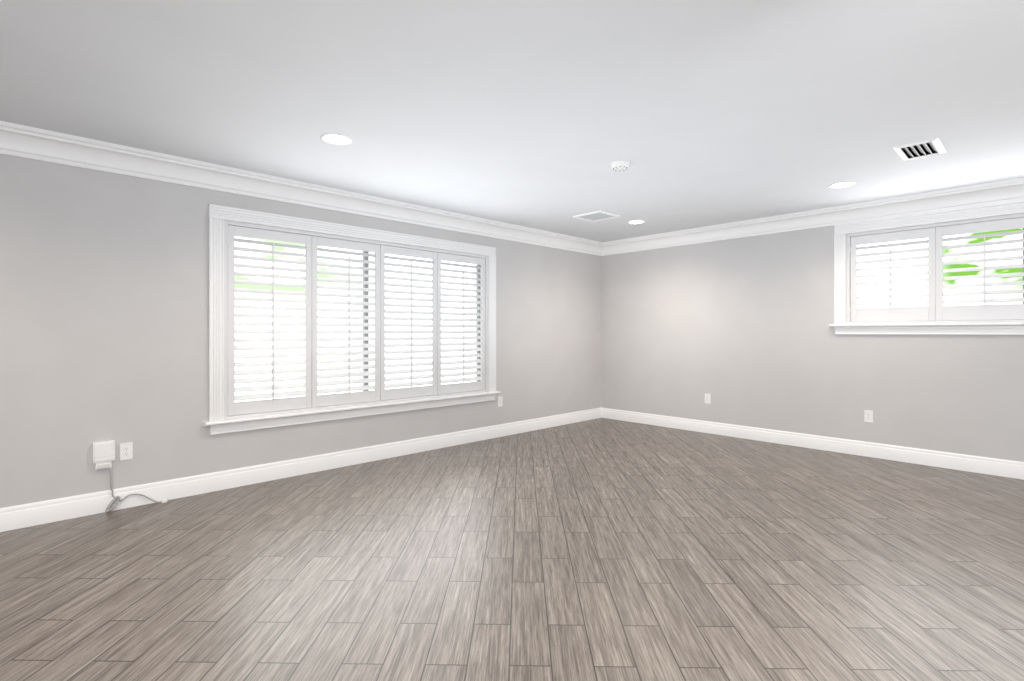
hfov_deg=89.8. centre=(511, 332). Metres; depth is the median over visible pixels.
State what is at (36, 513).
baseboard
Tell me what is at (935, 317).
east window
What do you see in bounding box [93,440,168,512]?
cable box
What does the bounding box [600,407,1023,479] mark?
baseboard
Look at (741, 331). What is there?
wall
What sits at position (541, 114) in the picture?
ceiling
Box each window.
[203,204,500,434]
[829,200,1023,334]
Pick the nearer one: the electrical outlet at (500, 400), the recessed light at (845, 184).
the recessed light at (845, 184)
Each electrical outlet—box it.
[120,442,132,460]
[498,396,502,406]
[705,394,710,403]
[864,410,872,422]
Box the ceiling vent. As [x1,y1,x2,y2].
[892,138,945,159]
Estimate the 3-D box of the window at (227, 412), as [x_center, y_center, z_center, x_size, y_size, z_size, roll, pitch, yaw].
[-1.286,-0.095,4.907,2.950,1.730,0.268,0,0,-44]
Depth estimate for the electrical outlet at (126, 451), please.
3.51 m
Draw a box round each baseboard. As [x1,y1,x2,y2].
[0,408,599,531]
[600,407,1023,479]
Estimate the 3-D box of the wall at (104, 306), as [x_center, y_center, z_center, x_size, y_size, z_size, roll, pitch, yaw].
[-1.635,-0.020,4.620,8.220,2.440,0.200,0,0,-44]
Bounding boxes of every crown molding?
[0,121,603,255]
[604,177,1023,255]
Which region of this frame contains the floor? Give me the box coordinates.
[0,418,1023,680]
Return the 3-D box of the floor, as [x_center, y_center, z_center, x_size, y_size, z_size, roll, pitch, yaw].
[0.600,1.260,2.281,8.220,0.120,6.670,0,0,-44]
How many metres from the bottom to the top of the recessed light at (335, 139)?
0.007 m
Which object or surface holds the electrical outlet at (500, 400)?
attached to the wall at (104, 306)
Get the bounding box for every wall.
[0,154,600,507]
[601,226,1023,461]
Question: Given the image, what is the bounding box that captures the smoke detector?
[610,160,629,170]
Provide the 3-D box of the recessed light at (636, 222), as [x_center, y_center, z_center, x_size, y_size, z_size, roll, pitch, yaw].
[1.396,-1.236,5.767,0.198,0.007,0.198,0,0,-44]
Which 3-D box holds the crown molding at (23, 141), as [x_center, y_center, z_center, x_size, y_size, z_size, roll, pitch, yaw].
[-1.524,-1.157,4.504,7.820,0.165,0.122,0,0,-44]
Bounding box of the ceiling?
[0,0,1023,241]
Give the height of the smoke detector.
0.040 m
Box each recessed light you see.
[321,133,352,144]
[627,220,644,223]
[828,181,855,188]
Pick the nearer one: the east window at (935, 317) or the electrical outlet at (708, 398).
the east window at (935, 317)
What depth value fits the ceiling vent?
3.51 m
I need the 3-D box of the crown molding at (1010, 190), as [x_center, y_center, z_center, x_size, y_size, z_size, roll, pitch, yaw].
[3.383,-1.157,4.941,0.122,0.165,5.970,0,0,-44]
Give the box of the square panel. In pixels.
[573,211,620,221]
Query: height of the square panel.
0.012 m
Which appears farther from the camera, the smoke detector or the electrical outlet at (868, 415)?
the electrical outlet at (868, 415)

